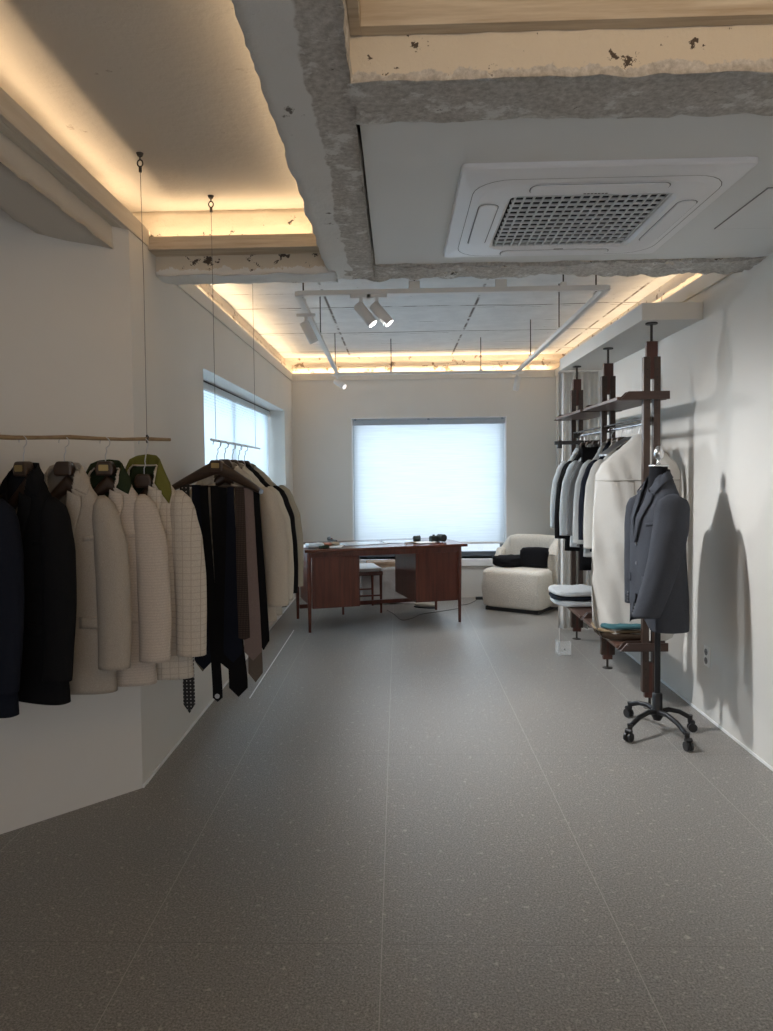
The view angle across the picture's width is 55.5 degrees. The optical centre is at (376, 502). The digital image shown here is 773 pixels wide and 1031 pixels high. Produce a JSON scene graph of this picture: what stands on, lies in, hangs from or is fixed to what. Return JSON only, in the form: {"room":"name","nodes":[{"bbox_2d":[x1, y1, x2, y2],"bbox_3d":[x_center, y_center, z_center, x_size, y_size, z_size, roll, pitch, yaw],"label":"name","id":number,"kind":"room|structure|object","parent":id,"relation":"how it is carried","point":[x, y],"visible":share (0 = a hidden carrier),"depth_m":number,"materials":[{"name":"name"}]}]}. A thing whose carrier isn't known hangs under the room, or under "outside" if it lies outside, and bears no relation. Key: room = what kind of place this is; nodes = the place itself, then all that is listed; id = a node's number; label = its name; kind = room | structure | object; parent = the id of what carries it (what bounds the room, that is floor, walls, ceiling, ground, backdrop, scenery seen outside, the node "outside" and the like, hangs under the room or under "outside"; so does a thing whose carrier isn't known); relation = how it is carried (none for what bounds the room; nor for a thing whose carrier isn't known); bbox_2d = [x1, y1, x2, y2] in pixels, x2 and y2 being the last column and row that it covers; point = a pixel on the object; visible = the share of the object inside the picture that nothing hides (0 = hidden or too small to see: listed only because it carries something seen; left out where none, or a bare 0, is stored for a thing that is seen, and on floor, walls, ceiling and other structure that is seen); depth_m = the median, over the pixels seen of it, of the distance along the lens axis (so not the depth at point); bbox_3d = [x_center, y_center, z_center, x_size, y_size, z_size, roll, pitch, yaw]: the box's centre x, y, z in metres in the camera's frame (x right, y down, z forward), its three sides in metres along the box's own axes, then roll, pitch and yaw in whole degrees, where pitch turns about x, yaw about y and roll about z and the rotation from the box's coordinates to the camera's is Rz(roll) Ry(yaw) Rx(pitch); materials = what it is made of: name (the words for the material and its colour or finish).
{"room":"clothing store","nodes":[
{"label":"clothing store","id":0,"kind":"room"},
{"bbox_2d":[0,209,142,833],"bbox_3d":[-1.895,0.083,2.655,2.100,2.545,0.140,-3,3,-44],"label":"wall","id":1,"kind":"structure","parent":0,"point":[66,345],"depth_m":3.11,"materials":[{"name":"white paint"}]},
{"bbox_2d":[0,87,149,246],"bbox_3d":[-1.246,-1.123,0.267,0.117,0.082,6.560,-1,3,2],"label":"trim","id":2,"kind":"structure","parent":1,"relation":"attached to","point":[16,123],"depth_m":2.63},
{"bbox_2d":[129,231,294,783],"bbox_3d":[-1.068,-0.062,5.833,0.100,2.540,5.006,-1,3,2],"label":"wall","id":3,"kind":"structure","parent":0,"point":[177,340],"depth_m":3.93,"materials":[{"name":"white paint"}]},
{"bbox_2d":[143,598,294,787],"bbox_3d":[-1.001,1.199,5.887,0.006,0.014,5.006,-1,3,2],"label":"baseboard","id":4,"kind":"structure","parent":3,"relation":"attached to","point":[225,684],"depth_m":4.06,"materials":[{"name":"white"}]},
{"bbox_2d":[176,284,291,380],"bbox_3d":[-1.073,-1.308,6.052,0.122,0.086,4.460,-1,3,2],"label":"trim","id":5,"kind":"structure","parent":3,"relation":"attached to","point":[193,291],"depth_m":5.22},
{"bbox_2d":[148,233,320,256],"bbox_3d":[-0.672,-1.251,3.575,0.850,0.062,0.120,-1,3,2],"label":"trim","id":6,"kind":"structure","parent":3,"relation":"attached to","point":[305,243],"depth_m":3.52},
{"bbox_2d":[195,284,284,366],"bbox_3d":[-1.104,-1.388,6.080,0.060,0.151,4.412,-1,3,2],"label":"trim","id":7,"kind":"structure","parent":3,"relation":"attached to","point":[202,288],"depth_m":5.68,"materials":[{"name":"paint"}]},
{"bbox_2d":[202,366,285,485],"bbox_3d":[-1.163,-0.066,6.170,0.330,1.680,3.264,-1,3,2],"label":"window","id":8,"kind":"structure","parent":3,"relation":"in","point":[276,420],"depth_m":7.75,"materials":[{"name":"white paint"}]},
{"bbox_2d":[203,380,269,476],"bbox_3d":[-1.182,-0.066,6.170,0.046,1.651,3.224,-1,3,2],"label":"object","id":9,"kind":"structure","parent":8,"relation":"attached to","point":[242,431],"depth_m":6.12,"materials":[{"name":"white"}]},
{"bbox_2d":[239,463,293,615],"bbox_3d":[-0.755,0.196,3.880,0.634,0.812,0.164,-1,3,-2],"label":"jacket","id":10,"kind":"object","parent":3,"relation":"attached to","point":[243,467],"visible":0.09,"depth_m":3.86,"materials":[{"name":"beige fabric"}]},
{"bbox_2d":[245,463,297,606],"bbox_3d":[-0.755,0.183,4.058,0.642,0.802,0.164,-1,3,-2],"label":"jacket","id":11,"kind":"object","parent":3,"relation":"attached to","point":[261,479],"visible":0.1,"depth_m":4.04,"materials":[{"name":"black fabric"}]},
{"bbox_2d":[251,463,303,586],"bbox_3d":[-0.757,0.170,4.237,0.668,0.792,0.160,-1,3,-2],"label":"jacket","id":12,"kind":"object","parent":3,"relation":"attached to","point":[299,533],"visible":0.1,"depth_m":4.21,"materials":[{"name":"fabric"}]},
{"bbox_2d":[190,462,288,621],"bbox_3d":[-0.756,0.199,3.679,0.632,0.802,0.164,-1,3,-2],"label":"jacket","id":13,"kind":"object","parent":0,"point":[274,532],"visible":0.29,"depth_m":3.64,"materials":[{"name":"beige fabric"}]},
{"bbox_2d":[201,284,283,361],"bbox_3d":[-1.230,-0.174,6.137,0.240,2.740,4.800,-1,3,2],"label":"wall","id":14,"kind":"structure","parent":0,"point":[208,287],"depth_m":6.01,"materials":[{"name":"paint"}]},
{"bbox_2d":[0,0,677,357],"bbox_3d":[0.291,-1.454,2.732,3.650,0.080,11.600,-1,3,2],"label":"ceiling","id":15,"kind":"structure","parent":0,"point":[176,83],"depth_m":2.94,"materials":[{"name":"beige paint"}]},
{"bbox_2d":[0,152,170,442],"bbox_3d":[-1.425,-0.806,2.629,1.400,1.171,0.031,-3,3,-38],"label":"rail","id":16,"kind":"object","parent":15,"relation":"hanging from","point":[139,154],"visible":1,"depth_m":2.93,"materials":[{"name":"brown metal"}]},
{"bbox_2d":[8,436,33,508],"bbox_3d":[-1.311,-0.095,2.745,0.230,0.307,0.070,1,3,25],"label":"hanger","id":17,"kind":"object","parent":16,"relation":"hanging from","point":[20,468],"visible":0.42,"depth_m":2.73,"materials":[{"name":"brown wood"}]},
{"bbox_2d":[0,462,76,704],"bbox_3d":[-1.316,0.295,2.741,0.513,0.887,0.149,0,3,25],"label":"jacket","id":18,"kind":"object","parent":17,"relation":"hanging from","point":[50,579],"visible":0.7,"depth_m":2.66,"materials":[{"name":"black fabric"}]},
{"bbox_2d":[51,437,75,498],"bbox_3d":[-1.198,-0.101,2.833,0.230,0.307,0.070,-1,3,3],"label":"hanger","id":19,"kind":"object","parent":16,"relation":"hanging from","point":[61,468],"visible":0.51,"depth_m":2.83,"materials":[{"name":"brown wood"}]},
{"bbox_2d":[15,463,131,694],"bbox_3d":[-1.195,0.290,2.827,0.511,0.887,0.148,-1,3,3],"label":"jacket","id":20,"kind":"object","parent":19,"relation":"hanging from","point":[102,647],"visible":0.52,"depth_m":2.79,"materials":[{"name":"fabric"}]},
{"bbox_2d":[93,437,115,495],"bbox_3d":[-1.076,-0.106,2.928,0.230,0.307,0.070,-1,3,1],"label":"hanger","id":21,"kind":"object","parent":16,"relation":"hanging from","point":[105,468],"visible":0.57,"depth_m":2.92,"materials":[{"name":"brown wood"}]},
{"bbox_2d":[86,459,171,686],"bbox_3d":[-1.071,0.278,2.923,0.513,0.899,0.152,-1,3,1],"label":"jacket","id":22,"kind":"object","parent":21,"relation":"hanging from","point":[151,610],"visible":0.46,"depth_m":2.88,"materials":[{"name":"fabric"}]},
{"bbox_2d":[134,438,152,495],"bbox_3d":[-0.953,-0.085,3.023,0.230,0.360,0.070,-1,3,3],"label":"hanger","id":23,"kind":"object","parent":16,"relation":"hanging from","point":[141,480],"visible":0.29,"depth_m":3.00,"materials":[{"name":"brown wood"}]},
{"bbox_2d":[125,454,206,679],"bbox_3d":[-0.950,0.264,3.016,0.512,0.924,0.149,-1,3,3],"label":"jacket","id":24,"kind":"object","parent":23,"relation":"hanging from","point":[178,516],"visible":0.42,"depth_m":2.97,"materials":[{"name":"beige fabric"}]},
{"bbox_3d":[-1.450,-0.089,2.638,0.230,0.307,0.070,0,3,25],"label":"hanger","id":25,"kind":"object","parent":16,"relation":"hanging from","visible":0},
{"bbox_2d":[0,499,24,717],"bbox_3d":[-1.455,0.306,2.635,0.511,0.897,0.151,0,3,25],"label":"jacket","id":26,"kind":"object","parent":25,"relation":"hanging from","point":[12,599],"visible":1,"depth_m":2.52,"materials":[{"name":"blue fabric"}]},
{"bbox_2d":[208,195,259,448],"bbox_3d":[-0.773,-0.887,4.064,0.032,1.148,1.411,-1,3,0],"label":"rail","id":27,"kind":"object","parent":15,"relation":"hanging from","point":[210,197],"visible":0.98,"depth_m":3.48,"materials":[{"name":"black metal"}]},
{"bbox_2d":[172,439,262,493],"bbox_3d":[-0.771,-0.169,3.509,0.451,0.263,0.070,0,3,8],"label":"hanger","id":28,"kind":"object","parent":27,"relation":"hanging from","point":[214,467],"visible":0.92,"depth_m":3.50,"materials":[{"name":"brown wood"}]},
{"bbox_2d":[180,484,194,712],"bbox_3d":[-0.915,0.469,3.551,0.057,1.113,0.020,-1,3,2],"label":"necktie","id":29,"kind":"object","parent":28,"relation":"hanging from","point":[188,684],"visible":0.29,"depth_m":3.56,"materials":[{"name":"black fabric"}]},
{"bbox_2d":[192,485,210,668],"bbox_3d":[-0.838,0.362,3.535,0.090,0.894,0.020,-1,3,2],"label":"necktie","id":30,"kind":"object","parent":28,"relation":"hanging from","point":[204,661],"visible":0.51,"depth_m":3.54,"materials":[{"name":"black fabric"}]},
{"bbox_2d":[199,485,222,701],"bbox_3d":[-0.793,0.440,3.526,0.090,1.045,0.026,-1,3,2],"label":"necktie","id":31,"kind":"object","parent":28,"relation":"hanging from","point":[205,516],"visible":0.97,"depth_m":3.52,"materials":[{"name":"black fabric"}]},
{"bbox_2d":[210,486,239,669],"bbox_3d":[-0.725,0.364,3.532,0.128,0.888,0.020,-1,3,2],"label":"necktie","id":32,"kind":"object","parent":28,"relation":"hanging from","point":[218,535],"visible":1,"depth_m":3.52,"materials":[{"name":"black fabric"}]},
{"bbox_2d":[223,487,241,662],"bbox_3d":[-0.695,0.349,3.522,0.090,0.848,0.020,-1,3,2],"label":"necktie","id":33,"kind":"object","parent":28,"relation":"hanging from","point":[232,645],"visible":1,"depth_m":3.52,"materials":[{"name":"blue fabric"}]},
{"bbox_2d":[218,487,247,696],"bbox_3d":[-0.690,0.432,3.543,0.124,1.021,0.020,-1,3,2],"label":"necktie","id":34,"kind":"object","parent":28,"relation":"hanging from","point":[238,680],"visible":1,"depth_m":3.55,"materials":[{"name":"black fabric"}]},
{"bbox_2d":[235,487,249,639],"bbox_3d":[-0.640,0.294,3.510,0.059,0.732,0.020,-1,3,2],"label":"necktie","id":35,"kind":"object","parent":28,"relation":"hanging from","point":[241,552],"visible":1,"depth_m":3.50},
{"bbox_2d":[244,488,261,659],"bbox_3d":[-0.598,0.346,3.519,0.085,0.833,0.020,-1,3,2],"label":"necktie","id":36,"kind":"object","parent":28,"relation":"hanging from","point":[252,645],"visible":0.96,"depth_m":3.51,"materials":[{"name":"fabric"}]},
{"bbox_2d":[248,652,262,681],"bbox_3d":[-0.591,0.401,3.547,0.069,0.944,0.020,-1,3,2],"label":"necktie","id":37,"kind":"object","parent":28,"relation":"hanging from","point":[255,667],"visible":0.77,"depth_m":3.56,"materials":[{"name":"brown fabric"}]},
{"bbox_2d":[253,491,268,649],"bbox_3d":[-0.552,0.321,3.525,0.066,0.780,0.020,-1,3,2],"label":"necktie","id":38,"kind":"object","parent":28,"relation":"hanging from","point":[264,621],"visible":0.78,"depth_m":3.52,"materials":[{"name":"black fabric"}]},
{"bbox_2d":[214,441,233,485],"bbox_3d":[-0.760,-0.159,3.683,0.260,0.298,0.070,-1,3,-2],"label":"hanger","id":39,"kind":"object","parent":27,"relation":"hanging from","point":[219,480],"visible":0.28,"depth_m":3.68,"materials":[{"name":"brown wood"}]},
{"bbox_2d":[133,209,338,284],"bbox_3d":[-0.703,-1.288,3.720,1.012,0.328,0.193,-1,3,2],"label":"beam","id":40,"kind":"structure","parent":15,"relation":"attached to","point":[252,268],"depth_m":3.63,"materials":[{"name":"concrete"}]},
{"bbox_2d":[229,0,374,278],"bbox_3d":[-0.227,-1.150,0.355,0.249,0.325,6.814,-1,3,2],"label":"beam","id":41,"kind":"structure","parent":15,"relation":"attached to","point":[299,50],"depth_m":1.99,"materials":[{"name":"concrete"}]},
{"bbox_2d":[295,277,609,375],"bbox_3d":[0.447,-1.363,5.570,1.794,0.351,3.363,-1,3,2],"label":"track","id":42,"kind":"object","parent":15,"relation":"hanging from","point":[414,288],"visible":0.9,"depth_m":3.93,"materials":[{"name":"white"}]},
{"bbox_2d":[297,313,317,344],"bbox_3d":[-0.411,-1.037,4.397,0.130,0.179,0.072,-2,3,-25],"label":"spotlight","id":43,"kind":"object","parent":42,"relation":"hanging from","point":[306,327],"visible":1,"depth_m":4.38,"materials":[{"name":"white"}]},
{"bbox_2d":[332,374,346,388],"bbox_3d":[-0.361,-1.171,7.157,0.157,0.152,0.076,1,3,31],"label":"spotlight","id":44,"kind":"object","parent":42,"relation":"hanging from","point":[336,381],"visible":1,"depth_m":7.14,"materials":[{"name":"white"}]},
{"bbox_2d":[350,294,376,326],"bbox_3d":[-0.069,-1.023,3.932,0.142,0.174,0.057,0,3,11],"label":"spotlight","id":45,"kind":"object","parent":42,"relation":"hanging from","point":[360,308],"visible":1,"depth_m":3.91,"materials":[{"name":"white"}]},
{"bbox_2d":[367,294,392,326],"bbox_3d":[0.017,-1.024,3.931,0.144,0.172,0.057,0,3,6],"label":"spotlight","id":46,"kind":"object","parent":42,"relation":"hanging from","point":[376,308],"visible":1,"depth_m":3.91,"materials":[{"name":"white"}]},
{"bbox_2d":[512,372,523,390],"bbox_3d":[1.371,-1.174,7.141,0.111,0.184,0.066,0,3,21],"label":"spotlight","id":47,"kind":"object","parent":42,"relation":"hanging from","point":[517,378],"visible":1,"depth_m":7.12,"materials":[{"name":"white"}]},
{"bbox_2d":[335,248,765,281],"bbox_3d":[0.836,-1.309,3.659,2.158,0.345,0.264,-1,3,2],"label":"beam","id":48,"kind":"structure","parent":15,"relation":"attached to","point":[737,265],"depth_m":3.64,"materials":[{"name":"concrete"}]},
{"bbox_2d":[345,24,772,123],"bbox_3d":[0.885,-1.232,1.941,1.932,0.321,0.240,-1,3,2],"label":"beam","id":49,"kind":"structure","parent":15,"relation":"attached to","point":[561,75],"depth_m":1.86,"materials":[{"name":"concrete"}]},
{"bbox_2d":[346,0,772,35],"bbox_3d":[0.800,-1.151,-0.622,1.880,0.145,4.905,-1,3,2],"label":"ceiling","id":50,"kind":"structure","parent":15,"relation":"attached to","point":[365,17],"depth_m":1.80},
{"bbox_2d":[360,112,772,264],"bbox_3d":[0.907,-1.158,2.796,1.870,0.050,1.540,-1,3,2],"label":"ceiling panel","id":51,"kind":"object","parent":15,"relation":"attached to","point":[412,171],"visible":0.55,"depth_m":2.38,"materials":[{"name":"paint"}]},
{"bbox_2d":[443,157,758,257],"bbox_3d":[0.777,-1.114,2.897,0.964,0.044,1.010,-1,3,2],"label":"air conditioner","id":52,"kind":"object","parent":51,"relation":"attached to","point":[592,200],"visible":1,"depth_m":2.70,"materials":[{"name":"white plastic"}]},
{"bbox_2d":[493,193,672,246],"bbox_3d":[0.777,-1.106,2.898,0.562,0.008,0.588,-1,3,2],"label":"grille","id":53,"kind":"object","parent":52,"relation":"attached to","point":[547,232],"depth_m":2.90,"materials":[{"name":"white plastic"}]},
{"bbox_2d":[714,187,772,228],"bbox_3d":[1.629,-1.142,2.861,0.432,0.004,0.452,-1,3,2],"label":"access hatch","id":54,"kind":"object","parent":51,"relation":"attached to","point":[758,212],"visible":1,"depth_m":2.92,"materials":[{"name":"grey"}]},
{"bbox_2d":[0,597,772,1030],"bbox_3d":[-0.276,1.359,2.872,4.750,0.060,11.600,-1,3,2],"label":"floor","id":55,"kind":"structure","parent":0,"point":[435,821],"depth_m":2.72,"materials":[{"name":"tile"}]},
{"bbox_2d":[249,630,293,697],"bbox_3d":[-0.783,1.210,5.704,0.008,0.003,2.000,-1,3,2],"label":"trim","id":56,"kind":"structure","parent":55,"relation":"on","point":[293,630],"depth_m":5.46,"materials":[{"name":"white"}]},
{"bbox_2d":[327,536,382,614],"bbox_3d":[-0.241,0.743,7.619,0.531,0.757,0.466,-1,3,-12],"label":"desk chair","id":57,"kind":"object","parent":55,"relation":"on","point":[366,569],"visible":0.43,"depth_m":7.46,"materials":[{"name":"grey"}]},
{"bbox_2d":[296,538,467,632],"bbox_3d":[0.016,0.767,7.099,1.555,0.748,0.745,-1,3,-15],"label":"desk","id":58,"kind":"object","parent":55,"relation":"on","point":[424,572],"visible":0.84,"depth_m":6.87,"materials":[{"name":"wood"}]},
{"bbox_2d":[340,541,386,545],"bbox_3d":[-0.148,0.393,7.067,0.420,0.003,0.300,-2,3,-20],"label":"paper sheet","id":59,"kind":"object","parent":58,"relation":"on","point":[363,542],"visible":0.96,"depth_m":7.05,"materials":[{"name":"white"}]},
{"bbox_2d":[382,540,413,542],"bbox_3d":[0.232,0.383,7.193,0.340,0.003,0.260,-1,3,-7],"label":"paper sheet","id":60,"kind":"object","parent":58,"relation":"on","point":[386,541],"visible":0.89,"depth_m":7.20,"materials":[{"name":"white"}]},
{"bbox_2d":[429,534,446,541],"bbox_3d":[0.594,0.347,7.118,0.154,0.077,0.092,-2,3,-30],"label":"camera","id":61,"kind":"object","parent":58,"relation":"on","point":[439,537],"visible":0.98,"depth_m":7.10,"materials":[{"name":"black plastic"}]},
{"bbox_2d":[414,602,434,608],"bbox_3d":[0.513,1.080,7.736,0.254,0.056,0.092,0,3,22],"label":"slipper","id":62,"kind":"object","parent":55,"relation":"on","point":[427,605],"visible":0.83,"depth_m":7.70,"materials":[{"name":"beige fabric"}]},
{"bbox_2d":[481,534,557,614],"bbox_3d":[1.533,0.726,7.683,0.799,0.745,0.713,1,3,34],"label":"armchair","id":63,"kind":"object","parent":55,"relation":"on","point":[523,589],"visible":0.78,"depth_m":7.44,"materials":[{"name":"beige fabric"}]},
{"bbox_2d":[492,554,521,566],"bbox_3d":[1.416,0.614,7.750,0.364,0.115,0.301,-2,3,-28],"label":"folded garment","id":64,"kind":"object","parent":63,"relation":"on","point":[510,560],"visible":0.81,"depth_m":7.62,"materials":[{"name":"black fabric"}]},
{"bbox_2d":[519,547,548,566],"bbox_3d":[1.661,0.569,7.630,0.341,0.210,0.201,1,3,30],"label":"folded garment","id":65,"kind":"object","parent":63,"relation":"on","point":[530,556],"visible":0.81,"depth_m":7.55,"materials":[{"name":"black fabric"}]},
{"bbox_2d":[554,322,669,708],"bbox_3d":[1.615,0.051,5.287,0.285,2.300,1.882,-1,3,2],"label":"shelving","id":66,"kind":"object","parent":55,"relation":"on","point":[651,363],"visible":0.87,"depth_m":4.55,"materials":[{"name":"brown wood"}]},
{"bbox_2d":[550,597,591,606],"bbox_3d":[1.583,0.779,5.856,0.363,0.051,0.402,-1,3,-2],"label":"shirt","id":67,"kind":"object","parent":66,"relation":"on","point":[588,603],"visible":0.39,"depth_m":5.67,"materials":[{"name":"white fabric"}]},
{"bbox_2d":[549,592,591,600],"bbox_3d":[1.551,0.740,5.846,0.345,0.031,0.359,0,3,8],"label":"shirt","id":68,"kind":"object","parent":67,"relation":"on","point":[553,596],"visible":0.39,"depth_m":5.69,"materials":[{"name":"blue fabric"}]},
{"bbox_2d":[548,584,591,596],"bbox_3d":[1.571,0.701,5.854,0.370,0.052,0.383,-1,3,-4],"label":"shirt","id":69,"kind":"object","parent":68,"relation":"on","point":[581,590],"visible":0.79,"depth_m":5.75,"materials":[{"name":"white fabric"}]},
{"bbox_2d":[555,432,598,447],"bbox_3d":[1.666,-0.512,5.999,0.400,0.135,0.028,0,3,14],"label":"rail","id":70,"kind":"object","parent":66,"relation":"hanging from","point":[560,443],"visible":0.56,"depth_m":6.02,"materials":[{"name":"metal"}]},
{"bbox_2d":[593,628,640,639],"bbox_3d":[1.580,0.830,4.718,0.332,0.049,0.343,-1,3,0],"label":"trousers","id":71,"kind":"object","parent":66,"relation":"on","point":[621,636],"visible":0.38,"depth_m":4.56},
{"bbox_2d":[591,622,640,632],"bbox_3d":[1.568,0.796,4.726,0.353,0.026,0.332,0,3,5],"label":"trousers","id":72,"kind":"object","parent":71,"relation":"on","point":[592,624],"visible":0.34,"depth_m":4.58,"materials":[{"name":"beige fabric"}]},
{"bbox_2d":[600,623,640,629],"bbox_3d":[1.571,0.765,4.714,0.338,0.045,0.334,-1,3,-1],"label":"trousers","id":73,"kind":"object","parent":72,"relation":"on","point":[620,626],"visible":0.35,"depth_m":4.56,"materials":[{"name":"teal fabric"}]},
{"bbox_2d":[591,420,683,659],"bbox_3d":[1.629,0.239,4.599,0.549,1.490,0.226,0,3,10],"label":"coat","id":74,"kind":"object","parent":66,"relation":"hanging from","point":[618,478],"visible":0.52,"depth_m":4.58,"materials":[{"name":"beige fabric"}]},
{"bbox_3d":[1.658,-0.396,5.385,0.240,0.285,0.070,-1,3,-1],"label":"hanger","id":75,"kind":"object","parent":66,"relation":"hanging from","visible":0},
{"bbox_2d":[567,443,597,546],"bbox_3d":[1.663,-0.058,5.381,0.561,0.762,0.152,-1,3,-1],"label":"jacket","id":76,"kind":"object","parent":75,"relation":"hanging from","point":[570,498],"visible":0.09,"depth_m":5.34,"materials":[{"name":"grey fabric"}]},
{"bbox_2d":[579,447,598,570],"bbox_3d":[1.622,0.049,5.347,0.283,0.900,0.062,-1,3,2],"label":"trousers","id":77,"kind":"object","parent":75,"relation":"hanging from","point":[587,453],"visible":0.09,"depth_m":5.34,"materials":[{"name":"black fabric"}]},
{"bbox_3d":[1.649,-0.381,5.055,0.240,0.285,0.070,-1,3,-2],"label":"hanger","id":78,"kind":"object","parent":66,"relation":"hanging from","visible":0},
{"bbox_2d":[578,441,610,551],"bbox_3d":[1.653,-0.043,5.050,0.558,0.762,0.149,-1,3,-2],"label":"jacket","id":79,"kind":"object","parent":78,"relation":"hanging from","point":[588,468],"visible":0.05,"depth_m":5.02,"materials":[{"name":"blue fabric"}]},
{"bbox_3d":[1.652,-0.386,5.175,0.240,0.285,0.070,-1,3,-2],"label":"hanger","id":80,"kind":"object","parent":66,"relation":"hanging from","visible":0},
{"bbox_2d":[554,445,584,550],"bbox_3d":[1.674,-0.038,5.741,0.588,0.832,0.151,-1,3,-2],"label":"jacket","id":81,"kind":"object","parent":80,"relation":"hanging from","point":[567,547],"visible":0.09,"depth_m":5.71,"materials":[{"name":"black fabric"}]},
{"bbox_2d":[559,444,590,546],"bbox_3d":[1.668,-0.056,5.560,0.587,0.782,0.149,-1,3,-1],"label":"jacket","id":82,"kind":"object","parent":80,"relation":"hanging from","point":[565,484],"visible":0.12,"depth_m":5.52,"materials":[{"name":"grey fabric"}]},
{"bbox_2d":[573,442,605,556],"bbox_3d":[1.656,-0.023,5.171,0.579,0.812,0.150,-1,3,-2],"label":"jacket","id":83,"kind":"object","parent":80,"relation":"hanging from","point":[586,553],"visible":0.13,"depth_m":5.14,"materials":[{"name":"grey fabric"}]},
{"bbox_2d":[583,440,615,548],"bbox_3d":[1.651,-0.008,4.933,0.558,0.822,0.151,-1,3,-4],"label":"jacket","id":84,"kind":"object","parent":80,"relation":"hanging from","point":[590,484],"visible":0.09,"depth_m":4.88,"materials":[{"name":"white fabric"}]},
{"bbox_3d":[1.674,-0.419,5.924,0.240,0.285,0.070,-1,3,-3],"label":"hanger","id":85,"kind":"object","parent":66,"relation":"hanging from","visible":0},
{"bbox_2d":[550,445,579,527],"bbox_3d":[1.679,-0.091,5.919,0.588,0.742,0.151,-1,3,-3],"label":"jacket","id":86,"kind":"object","parent":85,"relation":"hanging from","point":[575,452],"visible":0.13,"depth_m":5.88,"materials":[{"name":"grey fabric"}]},
{"bbox_2d":[623,446,697,750],"bbox_3d":[1.519,0.476,3.979,0.404,1.565,0.470,1,3,27],"label":"mannequin","id":87,"kind":"object","parent":55,"relation":"on","point":[656,710],"visible":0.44,"depth_m":4.01,"materials":[{"name":"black metal"}]},
{"bbox_2d":[624,469,689,633],"bbox_3d":[1.523,0.251,3.985,0.311,0.857,0.555,0,3,14],"label":"jacket","id":88,"kind":"object","parent":87,"relation":"on","point":[655,561],"visible":0.96,"depth_m":3.84,"materials":[{"name":"grey fabric"}]},
{"bbox_2d":[360,559,431,602],"bbox_3d":[0.217,0.861,8.060,0.806,0.457,0.305,-1,3,-2],"label":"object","id":89,"kind":"structure","parent":0,"point":[387,566],"depth_m":7.92,"materials":[{"name":"white paint"}]},
{"bbox_2d":[291,377,555,597],"bbox_3d":[0.446,-0.190,8.350,3.600,2.540,0.120,-1,3,2],"label":"wall","id":90,"kind":"structure","parent":0,"point":[322,411],"depth_m":8.27,"materials":[{"name":"white paint"}]},
{"bbox_2d":[292,369,554,380],"bbox_3d":[0.520,-1.421,8.230,2.960,0.086,0.017,-1,3,2],"label":"trim","id":91,"kind":"structure","parent":90,"relation":"attached to","point":[527,373],"depth_m":8.22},
{"bbox_2d":[292,363,559,372],"bbox_3d":[0.584,-1.500,8.349,3.105,0.128,0.053,-1,3,2],"label":"trim","id":92,"kind":"structure","parent":90,"relation":"attached to","point":[531,366],"depth_m":8.33,"materials":[{"name":"paint"}]},
{"bbox_2d":[351,416,506,565],"bbox_3d":[0.598,-0.124,8.414,1.784,1.680,0.310,-1,3,2],"label":"window","id":93,"kind":"structure","parent":90,"relation":"in","point":[487,561],"depth_m":8.31,"materials":[{"name":"white"}]},
{"bbox_2d":[353,417,504,543],"bbox_3d":[0.596,-0.239,8.361,1.710,1.435,0.075,-1,3,2],"label":"roller blind","id":94,"kind":"object","parent":93,"relation":"attached to","point":[427,477],"visible":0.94,"depth_m":8.36,"materials":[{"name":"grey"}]},
{"bbox_2d":[284,354,563,557],"bbox_3d":[0.449,-0.296,8.496,3.600,2.740,0.180,-1,3,2],"label":"wall","id":95,"kind":"structure","parent":0,"point":[516,358],"depth_m":8.35,"materials":[{"name":"paint"}]},
{"bbox_2d":[564,273,695,355],"bbox_3d":[2.032,-0.063,2.742,0.120,2.740,11.600,-1,3,2],"label":"wall","id":96,"kind":"structure","parent":0,"point":[678,279],"depth_m":5.34,"materials":[{"name":"paint"}]},
{"bbox_2d":[652,274,701,302],"bbox_3d":[2.050,-1.421,5.985,0.058,0.154,4.415,-1,3,2],"label":"strip light","id":97,"kind":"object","parent":96,"relation":"attached to","point":[694,277],"depth_m":4.86,"materials":[{"name":"paint"}]},
{"bbox_2d":[556,253,772,766],"bbox_3d":[1.889,0.045,2.600,0.080,2.540,11.300,-1,3,2],"label":"wall","id":98,"kind":"structure","parent":0,"point":[716,422],"depth_m":3.96,"materials":[{"name":"white paint"}]},
{"bbox_2d":[558,371,597,628],"bbox_3d":[1.786,-0.015,6.515,0.348,2.282,0.072,-1,3,2],"label":"curtain","id":99,"kind":"object","parent":98,"relation":"hanging from","point":[589,379],"visible":0.33,"depth_m":6.49,"materials":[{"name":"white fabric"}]},
{"bbox_2d":[560,302,702,370],"bbox_3d":[1.742,-1.153,5.326,0.350,0.100,2.160,-1,3,2],"label":"beam","id":100,"kind":"structure","parent":98,"relation":"attached to","point":[628,334],"depth_m":4.72,"materials":[{"name":"white paint"}]},
{"bbox_2d":[555,272,732,376],"bbox_3d":[1.931,-1.338,5.963,0.017,0.086,4.460,-1,3,2],"label":"trim","id":101,"kind":"structure","parent":98,"relation":"attached to","point":[703,282],"depth_m":4.32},
{"bbox_2d":[625,652,772,770],"bbox_3d":[1.860,1.307,2.657,0.006,0.014,11.300,-1,3,2],"label":"baseboard","id":102,"kind":"structure","parent":98,"relation":"attached to","point":[627,653],"depth_m":4.11,"materials":[{"name":"white"}]},
{"bbox_2d":[704,645,709,667],"bbox_3d":[1.898,0.885,4.226,0.014,0.116,0.074,-1,3,2],"label":"wall outlet","id":103,"kind":"object","parent":98,"relation":"attached to","point":[706,648],"visible":1,"depth_m":4.21,"materials":[{"name":"white plastic"}]},
{"bbox_3d":[-2.055,-1.116,0.361,1.608,0.055,6.700,-1,3,2],"label":"ceiling","id":104,"kind":"structure","parent":0,"visible":0},
{"bbox_2d":[0,131,111,248],"bbox_3d":[-1.357,-1.066,0.316,0.233,0.179,5.852,-1,3,2],"label":"beam","id":105,"kind":"structure","parent":104,"relation":"attached to","point":[32,196],"depth_m":2.73,"materials":[{"name":"paint"}]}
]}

